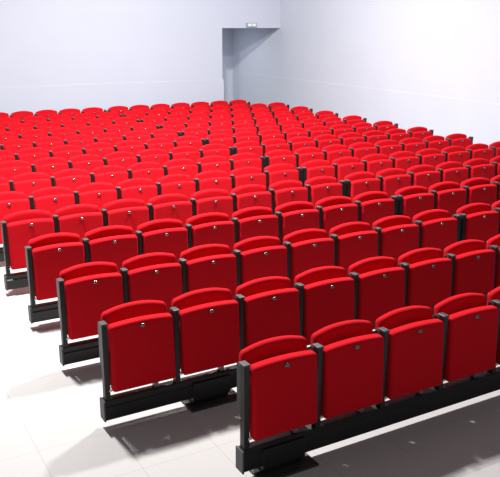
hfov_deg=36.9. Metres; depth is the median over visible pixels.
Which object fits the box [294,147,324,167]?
seat
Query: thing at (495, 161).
seat
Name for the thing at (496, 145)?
seat
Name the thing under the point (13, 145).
seat
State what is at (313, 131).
seat
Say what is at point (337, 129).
seat
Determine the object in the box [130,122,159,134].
seat
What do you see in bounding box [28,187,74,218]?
seat
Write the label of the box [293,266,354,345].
seat
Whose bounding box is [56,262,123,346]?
seat
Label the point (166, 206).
seat
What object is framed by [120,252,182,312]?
seat
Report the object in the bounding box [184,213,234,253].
seat
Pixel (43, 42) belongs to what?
wall
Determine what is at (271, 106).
seat
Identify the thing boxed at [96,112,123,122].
seat
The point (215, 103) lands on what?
seat
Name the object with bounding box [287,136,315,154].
seat
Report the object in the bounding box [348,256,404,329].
seat
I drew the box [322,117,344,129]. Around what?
seat
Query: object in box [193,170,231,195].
seat
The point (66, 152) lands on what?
seat
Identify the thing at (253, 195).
seat
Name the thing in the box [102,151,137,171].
seat
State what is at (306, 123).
seat
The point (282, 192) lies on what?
seat
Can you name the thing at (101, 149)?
seat
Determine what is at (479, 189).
seat
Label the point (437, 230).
seat
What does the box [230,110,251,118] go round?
seat
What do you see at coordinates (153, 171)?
seat
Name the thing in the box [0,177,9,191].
seat
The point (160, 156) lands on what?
seat
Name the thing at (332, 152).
seat
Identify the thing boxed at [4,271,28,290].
rack
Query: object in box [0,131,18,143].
seat
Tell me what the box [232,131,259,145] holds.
seat
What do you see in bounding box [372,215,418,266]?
seat
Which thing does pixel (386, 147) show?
seat
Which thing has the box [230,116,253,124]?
seat
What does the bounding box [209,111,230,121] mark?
seat
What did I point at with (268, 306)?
seat
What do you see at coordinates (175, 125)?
seat
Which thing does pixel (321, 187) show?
seat
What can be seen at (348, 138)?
seat
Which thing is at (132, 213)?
seat
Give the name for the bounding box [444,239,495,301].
seat
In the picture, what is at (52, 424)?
floor
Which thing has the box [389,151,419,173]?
seat
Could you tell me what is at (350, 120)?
seat
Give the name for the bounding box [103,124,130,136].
seat
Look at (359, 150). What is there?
seat
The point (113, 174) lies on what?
seat
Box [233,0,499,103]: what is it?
wall
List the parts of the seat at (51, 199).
post, backrest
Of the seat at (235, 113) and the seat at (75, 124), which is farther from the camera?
the seat at (235, 113)
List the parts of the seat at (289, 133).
backrest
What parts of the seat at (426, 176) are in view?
backrest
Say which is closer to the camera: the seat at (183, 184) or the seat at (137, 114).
the seat at (183, 184)
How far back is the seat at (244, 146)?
13.02 m
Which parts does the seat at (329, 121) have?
backrest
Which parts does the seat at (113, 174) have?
backrest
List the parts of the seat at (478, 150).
backrest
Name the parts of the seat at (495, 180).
backrest, post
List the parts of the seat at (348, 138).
backrest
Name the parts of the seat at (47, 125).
backrest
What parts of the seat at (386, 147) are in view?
backrest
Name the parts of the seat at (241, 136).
backrest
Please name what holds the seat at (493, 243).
on the rack at (209, 389)
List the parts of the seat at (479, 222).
post, backrest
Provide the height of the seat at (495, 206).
0.666 m
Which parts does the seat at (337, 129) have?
backrest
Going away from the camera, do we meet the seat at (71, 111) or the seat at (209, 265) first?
the seat at (209, 265)
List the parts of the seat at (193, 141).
backrest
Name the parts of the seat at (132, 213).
post, backrest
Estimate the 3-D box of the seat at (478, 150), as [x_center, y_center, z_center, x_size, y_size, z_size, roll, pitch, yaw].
[3.926,-1.292,12.919,0.558,0.666,0.232,-9,18,-28]
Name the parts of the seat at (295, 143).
backrest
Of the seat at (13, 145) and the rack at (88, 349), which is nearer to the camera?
the rack at (88, 349)
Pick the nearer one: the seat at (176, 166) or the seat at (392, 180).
the seat at (392, 180)
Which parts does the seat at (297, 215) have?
post, backrest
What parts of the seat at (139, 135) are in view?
backrest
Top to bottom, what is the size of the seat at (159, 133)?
0.666 m
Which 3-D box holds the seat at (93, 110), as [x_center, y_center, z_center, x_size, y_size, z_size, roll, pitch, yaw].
[-3.756,-2.837,18.171,0.650,0.666,0.232,-9,18,-28]
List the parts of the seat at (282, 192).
post, backrest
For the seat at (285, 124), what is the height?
0.666 m
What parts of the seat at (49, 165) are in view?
backrest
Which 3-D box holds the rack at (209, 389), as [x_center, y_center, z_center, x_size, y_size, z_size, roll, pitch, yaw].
[0.873,0.978,6.642,4.556,0.232,0.315,-9,18,-28]
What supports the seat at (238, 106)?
on the rack
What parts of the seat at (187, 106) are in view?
backrest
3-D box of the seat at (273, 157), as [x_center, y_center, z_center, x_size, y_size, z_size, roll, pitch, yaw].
[0.477,-1.100,12.212,0.558,0.666,0.232,-9,18,-28]
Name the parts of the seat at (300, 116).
backrest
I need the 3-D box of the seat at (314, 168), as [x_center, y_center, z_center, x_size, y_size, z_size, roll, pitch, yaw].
[1.007,-0.840,11.319,0.558,0.666,0.232,-9,18,-28]
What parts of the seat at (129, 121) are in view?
backrest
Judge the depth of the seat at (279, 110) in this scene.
18.18 m
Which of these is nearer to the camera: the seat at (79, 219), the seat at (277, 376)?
the seat at (277, 376)
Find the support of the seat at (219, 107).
on the rack
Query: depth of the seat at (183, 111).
18.03 m
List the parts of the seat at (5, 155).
backrest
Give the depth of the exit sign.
20.17 m
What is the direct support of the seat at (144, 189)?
on the rack at (1, 248)
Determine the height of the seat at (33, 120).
0.666 m
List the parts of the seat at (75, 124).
backrest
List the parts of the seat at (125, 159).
backrest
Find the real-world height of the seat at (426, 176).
0.666 m
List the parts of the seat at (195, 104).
backrest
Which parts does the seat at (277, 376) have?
plate, post, backrest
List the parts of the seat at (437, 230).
post, backrest, post, gap panel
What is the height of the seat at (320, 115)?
0.666 m
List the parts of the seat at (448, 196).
post, backrest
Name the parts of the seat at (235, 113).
backrest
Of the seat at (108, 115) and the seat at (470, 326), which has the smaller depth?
the seat at (470, 326)
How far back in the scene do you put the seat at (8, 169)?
11.11 m
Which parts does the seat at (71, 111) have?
backrest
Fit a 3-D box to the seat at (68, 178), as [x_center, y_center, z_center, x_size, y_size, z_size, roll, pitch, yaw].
[-2.522,-0.636,10.567,0.558,0.666,0.232,-9,18,-28]
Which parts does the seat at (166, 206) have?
post, backrest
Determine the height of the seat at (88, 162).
0.666 m
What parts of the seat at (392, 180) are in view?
post, backrest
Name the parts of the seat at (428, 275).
post, backrest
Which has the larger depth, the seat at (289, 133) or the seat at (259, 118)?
the seat at (259, 118)
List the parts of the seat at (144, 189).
post, backrest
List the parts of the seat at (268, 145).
backrest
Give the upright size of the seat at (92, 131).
0.666 m
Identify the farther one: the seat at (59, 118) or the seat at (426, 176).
the seat at (59, 118)
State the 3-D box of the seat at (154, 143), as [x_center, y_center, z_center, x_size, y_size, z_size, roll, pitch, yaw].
[-1.635,-1.457,13.419,0.558,0.666,0.232,-9,18,-28]
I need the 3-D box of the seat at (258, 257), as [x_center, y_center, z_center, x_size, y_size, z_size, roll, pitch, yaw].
[0.082,0.328,7.264,0.558,0.666,0.232,-9,18,-28]
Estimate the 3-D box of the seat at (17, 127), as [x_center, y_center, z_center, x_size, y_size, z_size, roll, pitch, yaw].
[-4.683,-2.010,15.297,0.558,0.666,0.232,-9,18,-28]
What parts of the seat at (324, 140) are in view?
backrest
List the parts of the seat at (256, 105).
backrest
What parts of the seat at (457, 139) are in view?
backrest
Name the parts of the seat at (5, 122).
backrest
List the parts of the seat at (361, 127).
backrest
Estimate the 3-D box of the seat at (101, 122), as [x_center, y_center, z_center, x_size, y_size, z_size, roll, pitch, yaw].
[-3.224,-2.236,16.097,0.558,0.666,0.232,-9,18,-28]
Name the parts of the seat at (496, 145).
backrest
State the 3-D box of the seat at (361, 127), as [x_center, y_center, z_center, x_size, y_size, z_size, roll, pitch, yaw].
[2.338,-2.072,15.597,0.558,0.666,0.232,-9,18,-28]
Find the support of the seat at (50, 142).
on the rack
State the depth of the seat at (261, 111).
17.92 m
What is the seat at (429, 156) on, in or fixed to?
on the rack
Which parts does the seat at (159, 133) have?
backrest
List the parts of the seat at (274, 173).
post, backrest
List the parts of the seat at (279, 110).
backrest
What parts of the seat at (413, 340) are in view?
post, backrest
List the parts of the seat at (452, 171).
backrest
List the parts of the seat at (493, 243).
backrest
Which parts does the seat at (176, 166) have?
backrest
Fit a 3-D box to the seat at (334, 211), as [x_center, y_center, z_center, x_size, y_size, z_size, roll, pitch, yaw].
[1.013,-0.157,8.956,0.558,0.666,0.232,-9,18,-28]
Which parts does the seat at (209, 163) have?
post, backrest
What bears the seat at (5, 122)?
on the rack
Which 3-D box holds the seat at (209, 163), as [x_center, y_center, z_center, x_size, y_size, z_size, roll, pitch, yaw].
[-0.576,-0.937,11.634,0.558,0.666,0.232,-9,18,-28]
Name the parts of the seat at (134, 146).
backrest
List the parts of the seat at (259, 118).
backrest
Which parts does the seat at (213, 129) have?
backrest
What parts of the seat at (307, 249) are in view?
post, backrest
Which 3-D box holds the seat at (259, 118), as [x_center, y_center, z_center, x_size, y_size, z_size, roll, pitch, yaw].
[0.306,-2.441,16.849,0.558,0.666,0.232,-9,18,-28]
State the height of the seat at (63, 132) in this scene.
0.666 m
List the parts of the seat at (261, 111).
backrest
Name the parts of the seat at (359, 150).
backrest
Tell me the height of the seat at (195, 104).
0.666 m
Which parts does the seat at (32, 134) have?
backrest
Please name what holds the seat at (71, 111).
on the rack
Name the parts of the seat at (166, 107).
backrest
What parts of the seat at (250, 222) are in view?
post, backrest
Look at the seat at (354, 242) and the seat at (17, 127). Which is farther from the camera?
the seat at (17, 127)
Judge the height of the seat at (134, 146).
0.666 m
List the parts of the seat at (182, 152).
backrest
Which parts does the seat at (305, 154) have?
post, backrest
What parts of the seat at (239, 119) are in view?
backrest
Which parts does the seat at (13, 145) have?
backrest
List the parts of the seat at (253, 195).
post, backrest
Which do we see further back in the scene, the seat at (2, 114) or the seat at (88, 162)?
the seat at (2, 114)
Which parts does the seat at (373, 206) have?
post, backrest, post, gap panel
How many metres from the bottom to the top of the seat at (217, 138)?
0.666 m
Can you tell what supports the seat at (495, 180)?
on the rack
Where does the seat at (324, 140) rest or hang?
on the rack
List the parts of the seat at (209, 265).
post, backrest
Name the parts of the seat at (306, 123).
backrest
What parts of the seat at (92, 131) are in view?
backrest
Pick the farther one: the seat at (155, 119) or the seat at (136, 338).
the seat at (155, 119)
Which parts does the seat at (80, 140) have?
backrest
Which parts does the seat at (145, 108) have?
backrest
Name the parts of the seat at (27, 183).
post, backrest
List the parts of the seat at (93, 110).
backrest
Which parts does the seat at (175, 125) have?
backrest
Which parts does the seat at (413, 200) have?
post, backrest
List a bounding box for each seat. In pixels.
[0,112,8,117]
[0,117,20,129]
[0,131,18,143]
[0,139,32,155]
[0,150,14,161]
[0,160,31,183]
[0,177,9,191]
[0,191,29,243]
[0,210,54,275]
[5,123,33,135]
[9,172,51,199]
[10,111,33,121]
[14,147,49,166]
[18,129,47,143]
[21,116,46,126]
[25,233,84,306]
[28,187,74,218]
[31,157,68,178]
[32,136,63,152]
[33,121,60,134]
[34,110,57,119]
[47,114,71,124]
[47,127,76,141]
[48,145,82,162]
[50,169,90,193]
[52,204,102,242]
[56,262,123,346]
[58,108,80,118]
[60,120,86,131]
[63,134,93,150]
[67,154,103,174]
[72,113,95,123]
[73,182,117,212]
[76,126,103,138]
[81,107,107,116]
[82,142,113,159]
[82,225,137,272]
[87,118,112,129]
[89,165,128,189]
[93,132,122,147]
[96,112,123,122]
[98,300,175,400]
[101,199,148,234]
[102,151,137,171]
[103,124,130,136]
[107,106,129,115]
[112,117,140,128]
[113,140,144,156]
[115,178,157,206]
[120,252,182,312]
[122,130,150,144]
[123,110,146,120]
[127,162,163,184]
[129,105,150,113]
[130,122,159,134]
[135,219,187,262]
[136,149,169,167]
[140,115,164,126]
[144,138,173,153]
[146,109,168,118]
[146,194,191,227]
[150,104,171,112]
[150,128,181,142]
[155,174,195,200]
[159,120,184,132]
[162,159,197,180]
[164,114,187,124]
[167,108,189,117]
[168,146,200,164]
[169,288,239,382]
[171,103,191,111]
[172,136,205,151]
[178,244,236,299]
[181,126,207,140]
[184,119,208,130]
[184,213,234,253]
[186,112,209,122]
[189,107,210,115]
[189,189,232,220]
[191,102,210,109]
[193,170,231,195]
[196,156,230,176]
[198,144,233,161]
[205,133,233,148]
[206,125,232,137]
[208,117,231,128]
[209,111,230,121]
[210,101,229,108]
[210,105,230,114]
[228,153,265,172]
[229,100,249,107]
[229,167,265,188]
[230,104,249,111]
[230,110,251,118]
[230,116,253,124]
[230,184,271,212]
[231,123,256,135]
[231,207,277,243]
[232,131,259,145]
[232,141,262,158]
[232,236,286,286]
[234,276,299,350]
[237,335,316,449]
[249,103,268,113]
[251,108,271,119]
[253,114,275,126]
[255,121,279,134]
[257,129,284,145]
[261,138,289,156]
[263,163,302,191]
[265,150,295,169]
[268,102,288,111]
[268,180,307,214]
[271,107,291,118]
[274,113,296,125]
[274,201,318,245]
[278,120,301,133]
[282,127,308,143]
[282,229,333,287]
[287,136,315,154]
[290,106,312,116]
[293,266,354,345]
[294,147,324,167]
[295,112,316,123]
[300,118,323,131]
[301,160,334,186]
[304,176,346,208]
[306,126,331,140]
[310,320,383,427]
[313,134,340,151]
[315,110,338,121]
[315,196,357,237]
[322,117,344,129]
[322,144,351,165]
[329,124,353,138]
[329,222,377,276]
[332,157,364,182]
[338,132,364,149]
[342,115,366,127]
[344,172,379,203]
[348,142,377,162]
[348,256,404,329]
[351,122,375,136]
[353,191,398,230]
[361,154,392,177]
[362,130,387,146]
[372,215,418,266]
[373,121,397,134]
[374,140,401,159]
[375,306,443,407]
[376,168,410,198]
[385,128,409,144]
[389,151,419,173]
[395,186,433,223]
[398,248,451,318]
[399,137,425,153]
[406,165,440,192]
[407,127,433,139]
[413,209,461,257]
[415,148,445,167]
[422,135,448,153]
[428,181,465,217]
[434,293,498,389]
[435,161,468,184]
[441,146,469,164]
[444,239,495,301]
[445,133,473,147]
[456,203,498,242]
[460,177,496,205]
[463,158,494,179]
[465,143,493,161]
[486,234,499,303]
[487,286,499,373]
[489,141,499,156]
[489,156,499,175]
[490,175,499,201]
[491,200,499,234]
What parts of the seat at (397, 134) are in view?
backrest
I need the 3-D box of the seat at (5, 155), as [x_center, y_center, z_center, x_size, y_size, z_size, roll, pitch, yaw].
[-4.068,-1.080,12.085,0.558,0.666,0.232,-9,18,-28]
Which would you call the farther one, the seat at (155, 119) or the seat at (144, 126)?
the seat at (155, 119)
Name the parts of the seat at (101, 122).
backrest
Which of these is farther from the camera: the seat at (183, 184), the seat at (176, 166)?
the seat at (176, 166)
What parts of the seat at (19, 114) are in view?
backrest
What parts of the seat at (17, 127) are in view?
backrest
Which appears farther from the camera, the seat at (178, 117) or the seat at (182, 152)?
the seat at (178, 117)
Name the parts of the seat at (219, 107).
backrest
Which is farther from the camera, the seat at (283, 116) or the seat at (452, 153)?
the seat at (283, 116)
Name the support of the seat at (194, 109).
on the rack
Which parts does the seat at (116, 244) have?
post, backrest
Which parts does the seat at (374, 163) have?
backrest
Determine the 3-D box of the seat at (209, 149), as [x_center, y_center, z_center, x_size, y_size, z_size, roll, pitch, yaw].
[-0.579,-1.278,12.815,0.650,0.666,0.232,-9,18,-28]
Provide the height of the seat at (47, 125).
0.666 m
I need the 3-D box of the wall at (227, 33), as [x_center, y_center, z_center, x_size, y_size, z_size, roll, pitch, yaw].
[-1.416,-7.048,22.380,1.950,6.900,0.150,-9,18,-28]
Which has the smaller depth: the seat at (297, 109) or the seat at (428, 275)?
the seat at (428, 275)
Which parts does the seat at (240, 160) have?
backrest, post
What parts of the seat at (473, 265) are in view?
post, backrest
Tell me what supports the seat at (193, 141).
on the rack
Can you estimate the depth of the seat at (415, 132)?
14.88 m
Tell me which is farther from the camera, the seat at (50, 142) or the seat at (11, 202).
the seat at (50, 142)
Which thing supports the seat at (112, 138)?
on the rack
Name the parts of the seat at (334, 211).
post, backrest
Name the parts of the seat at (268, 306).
post, backrest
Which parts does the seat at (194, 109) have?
backrest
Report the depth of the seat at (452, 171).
11.13 m
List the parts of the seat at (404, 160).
backrest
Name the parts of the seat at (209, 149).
backrest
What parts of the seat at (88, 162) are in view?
backrest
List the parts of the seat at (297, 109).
backrest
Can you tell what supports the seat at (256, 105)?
on the rack
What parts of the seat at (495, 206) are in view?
backrest, post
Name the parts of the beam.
plate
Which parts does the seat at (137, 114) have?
backrest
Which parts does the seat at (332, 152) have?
backrest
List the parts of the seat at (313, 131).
backrest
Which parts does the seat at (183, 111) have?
backrest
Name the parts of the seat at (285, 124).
backrest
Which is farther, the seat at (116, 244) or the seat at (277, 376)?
the seat at (116, 244)
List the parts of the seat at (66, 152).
backrest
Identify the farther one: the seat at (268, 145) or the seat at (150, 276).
the seat at (268, 145)
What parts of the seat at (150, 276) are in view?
post, backrest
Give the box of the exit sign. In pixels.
[246,23,256,26]
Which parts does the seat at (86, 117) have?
backrest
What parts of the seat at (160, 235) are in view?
post, backrest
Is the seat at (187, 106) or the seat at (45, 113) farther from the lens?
the seat at (187, 106)
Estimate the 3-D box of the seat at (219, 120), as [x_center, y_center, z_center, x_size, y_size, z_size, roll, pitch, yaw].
[-0.667,-2.290,16.315,0.558,0.666,0.232,-9,18,-28]
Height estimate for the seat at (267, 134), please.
0.666 m
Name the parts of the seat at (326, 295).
post, backrest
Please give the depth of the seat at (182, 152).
12.44 m
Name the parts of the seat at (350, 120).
backrest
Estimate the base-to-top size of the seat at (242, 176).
0.666 m
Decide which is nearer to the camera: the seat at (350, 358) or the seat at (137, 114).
the seat at (350, 358)
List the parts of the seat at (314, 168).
post, backrest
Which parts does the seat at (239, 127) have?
backrest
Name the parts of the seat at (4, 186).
backrest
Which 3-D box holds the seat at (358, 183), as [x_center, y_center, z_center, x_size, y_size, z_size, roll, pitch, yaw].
[1.536,-0.580,10.426,0.558,0.666,0.232,-9,18,-28]
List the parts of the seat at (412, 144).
backrest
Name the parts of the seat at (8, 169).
backrest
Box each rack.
[0,247,4,261]
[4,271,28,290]
[28,300,59,323]
[59,337,99,365]
[100,304,486,421]
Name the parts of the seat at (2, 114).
backrest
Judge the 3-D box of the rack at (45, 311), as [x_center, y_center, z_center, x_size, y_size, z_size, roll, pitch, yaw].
[-0.186,0.459,8.427,4.556,0.232,0.315,-9,18,-28]
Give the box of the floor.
[0,244,499,476]
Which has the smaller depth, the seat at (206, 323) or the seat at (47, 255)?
the seat at (206, 323)
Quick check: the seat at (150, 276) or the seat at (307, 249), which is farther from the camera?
the seat at (307, 249)
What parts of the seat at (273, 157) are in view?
backrest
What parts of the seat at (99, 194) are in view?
post, backrest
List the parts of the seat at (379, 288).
post, backrest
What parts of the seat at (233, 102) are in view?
backrest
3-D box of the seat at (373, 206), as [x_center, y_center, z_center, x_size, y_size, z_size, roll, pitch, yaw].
[1.539,-0.239,9.245,0.650,0.666,0.232,-9,18,-28]
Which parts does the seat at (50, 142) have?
backrest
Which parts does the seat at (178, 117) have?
backrest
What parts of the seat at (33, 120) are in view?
backrest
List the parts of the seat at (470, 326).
post, backrest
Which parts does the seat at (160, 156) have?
backrest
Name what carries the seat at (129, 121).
on the rack
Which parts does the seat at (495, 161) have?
backrest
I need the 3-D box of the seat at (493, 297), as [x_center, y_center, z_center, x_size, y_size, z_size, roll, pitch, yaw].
[2.115,0.697,6.012,0.558,0.666,0.232,-9,18,-28]
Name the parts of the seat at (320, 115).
backrest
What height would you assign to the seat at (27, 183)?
0.666 m
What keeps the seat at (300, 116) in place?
on the rack
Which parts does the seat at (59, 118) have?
backrest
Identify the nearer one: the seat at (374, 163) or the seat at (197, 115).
the seat at (374, 163)
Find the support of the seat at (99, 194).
on the rack at (1, 248)
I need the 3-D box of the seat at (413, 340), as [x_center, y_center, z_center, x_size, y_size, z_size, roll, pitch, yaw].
[1.141,0.848,5.479,0.558,0.666,0.232,-9,18,-28]
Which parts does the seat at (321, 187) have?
post, backrest, post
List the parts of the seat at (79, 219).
post, backrest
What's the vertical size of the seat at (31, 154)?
0.666 m
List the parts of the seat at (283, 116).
backrest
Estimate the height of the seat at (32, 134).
0.666 m
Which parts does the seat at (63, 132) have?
backrest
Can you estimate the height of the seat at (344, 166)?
0.666 m
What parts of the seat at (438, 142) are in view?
backrest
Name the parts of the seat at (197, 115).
backrest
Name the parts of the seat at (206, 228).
post, backrest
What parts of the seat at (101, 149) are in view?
backrest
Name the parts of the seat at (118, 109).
backrest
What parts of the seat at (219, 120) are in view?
backrest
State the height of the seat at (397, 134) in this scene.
0.666 m
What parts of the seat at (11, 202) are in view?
backrest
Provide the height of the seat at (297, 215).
0.666 m
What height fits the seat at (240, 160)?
0.666 m
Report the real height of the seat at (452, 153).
0.666 m
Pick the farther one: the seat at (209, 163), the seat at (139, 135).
the seat at (139, 135)
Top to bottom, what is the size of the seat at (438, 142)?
0.666 m
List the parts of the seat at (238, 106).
backrest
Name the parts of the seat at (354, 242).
post, backrest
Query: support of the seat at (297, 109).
on the rack
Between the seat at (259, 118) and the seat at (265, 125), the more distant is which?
the seat at (259, 118)
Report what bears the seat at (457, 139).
on the rack
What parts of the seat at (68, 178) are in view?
post, backrest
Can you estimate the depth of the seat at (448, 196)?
9.71 m
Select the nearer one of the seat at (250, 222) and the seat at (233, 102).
the seat at (250, 222)
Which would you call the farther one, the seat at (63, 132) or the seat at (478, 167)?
the seat at (63, 132)
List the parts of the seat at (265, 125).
backrest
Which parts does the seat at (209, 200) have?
post, backrest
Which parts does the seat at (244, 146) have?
backrest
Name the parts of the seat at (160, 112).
backrest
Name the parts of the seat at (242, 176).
post, backrest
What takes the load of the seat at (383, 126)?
on the rack
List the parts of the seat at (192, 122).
backrest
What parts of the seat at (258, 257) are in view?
post, backrest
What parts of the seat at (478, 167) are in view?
backrest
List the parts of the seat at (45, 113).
backrest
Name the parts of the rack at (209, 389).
plate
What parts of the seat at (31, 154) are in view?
backrest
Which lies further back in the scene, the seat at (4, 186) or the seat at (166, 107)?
the seat at (166, 107)
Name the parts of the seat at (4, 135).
backrest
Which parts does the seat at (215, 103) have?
backrest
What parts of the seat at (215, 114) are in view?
backrest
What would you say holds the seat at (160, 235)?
on the rack at (45, 311)
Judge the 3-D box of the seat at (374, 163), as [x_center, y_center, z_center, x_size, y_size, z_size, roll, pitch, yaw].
[1.980,-0.991,11.852,0.558,0.666,0.232,-9,18,-28]
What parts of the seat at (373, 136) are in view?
backrest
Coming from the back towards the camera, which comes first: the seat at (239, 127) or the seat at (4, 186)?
the seat at (239, 127)
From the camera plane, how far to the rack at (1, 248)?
9.14 m
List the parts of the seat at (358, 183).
post, backrest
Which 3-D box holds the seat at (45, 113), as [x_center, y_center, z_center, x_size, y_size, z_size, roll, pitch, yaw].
[-4.769,-2.680,17.615,0.558,0.666,0.232,-9,18,-28]
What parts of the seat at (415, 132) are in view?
backrest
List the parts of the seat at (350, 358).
post, backrest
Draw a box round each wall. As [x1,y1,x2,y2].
[0,0,279,87]
[222,28,232,103]
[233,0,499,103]
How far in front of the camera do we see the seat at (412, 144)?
13.44 m
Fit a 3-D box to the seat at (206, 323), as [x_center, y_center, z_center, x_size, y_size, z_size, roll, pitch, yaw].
[-0.361,0.739,5.838,0.558,0.666,0.232,-9,18,-28]
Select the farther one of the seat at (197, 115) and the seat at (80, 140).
the seat at (197, 115)
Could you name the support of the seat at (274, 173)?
on the rack at (1, 248)
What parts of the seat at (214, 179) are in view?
post, backrest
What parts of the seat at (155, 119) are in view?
backrest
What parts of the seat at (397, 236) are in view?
post, backrest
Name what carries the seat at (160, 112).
on the rack
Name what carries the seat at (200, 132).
on the rack
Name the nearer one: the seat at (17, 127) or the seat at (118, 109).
the seat at (17, 127)
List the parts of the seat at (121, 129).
backrest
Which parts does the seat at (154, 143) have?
backrest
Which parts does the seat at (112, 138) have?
backrest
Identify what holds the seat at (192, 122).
on the rack
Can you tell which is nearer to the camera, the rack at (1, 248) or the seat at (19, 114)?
the rack at (1, 248)
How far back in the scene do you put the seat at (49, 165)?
11.36 m
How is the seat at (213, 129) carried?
on the rack
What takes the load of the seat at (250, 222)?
on the rack at (45, 311)
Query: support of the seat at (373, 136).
on the rack
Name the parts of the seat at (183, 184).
post, backrest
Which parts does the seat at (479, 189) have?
post, backrest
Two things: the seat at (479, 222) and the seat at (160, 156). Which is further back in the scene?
the seat at (160, 156)
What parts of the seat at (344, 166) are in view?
post, backrest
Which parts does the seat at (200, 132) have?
backrest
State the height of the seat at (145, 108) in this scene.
0.666 m
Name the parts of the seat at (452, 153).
backrest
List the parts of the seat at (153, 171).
backrest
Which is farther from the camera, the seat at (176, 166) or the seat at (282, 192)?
the seat at (176, 166)
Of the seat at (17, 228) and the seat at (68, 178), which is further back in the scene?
the seat at (68, 178)
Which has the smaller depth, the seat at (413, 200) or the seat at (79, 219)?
the seat at (79, 219)
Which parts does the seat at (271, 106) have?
backrest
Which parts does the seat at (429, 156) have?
backrest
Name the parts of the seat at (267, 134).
backrest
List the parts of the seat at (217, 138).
backrest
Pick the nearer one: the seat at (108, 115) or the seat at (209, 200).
the seat at (209, 200)
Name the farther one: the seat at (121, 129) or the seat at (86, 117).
the seat at (86, 117)
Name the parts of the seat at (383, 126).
backrest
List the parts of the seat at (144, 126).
backrest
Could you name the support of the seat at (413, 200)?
on the rack
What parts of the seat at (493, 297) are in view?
backrest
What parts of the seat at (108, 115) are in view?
backrest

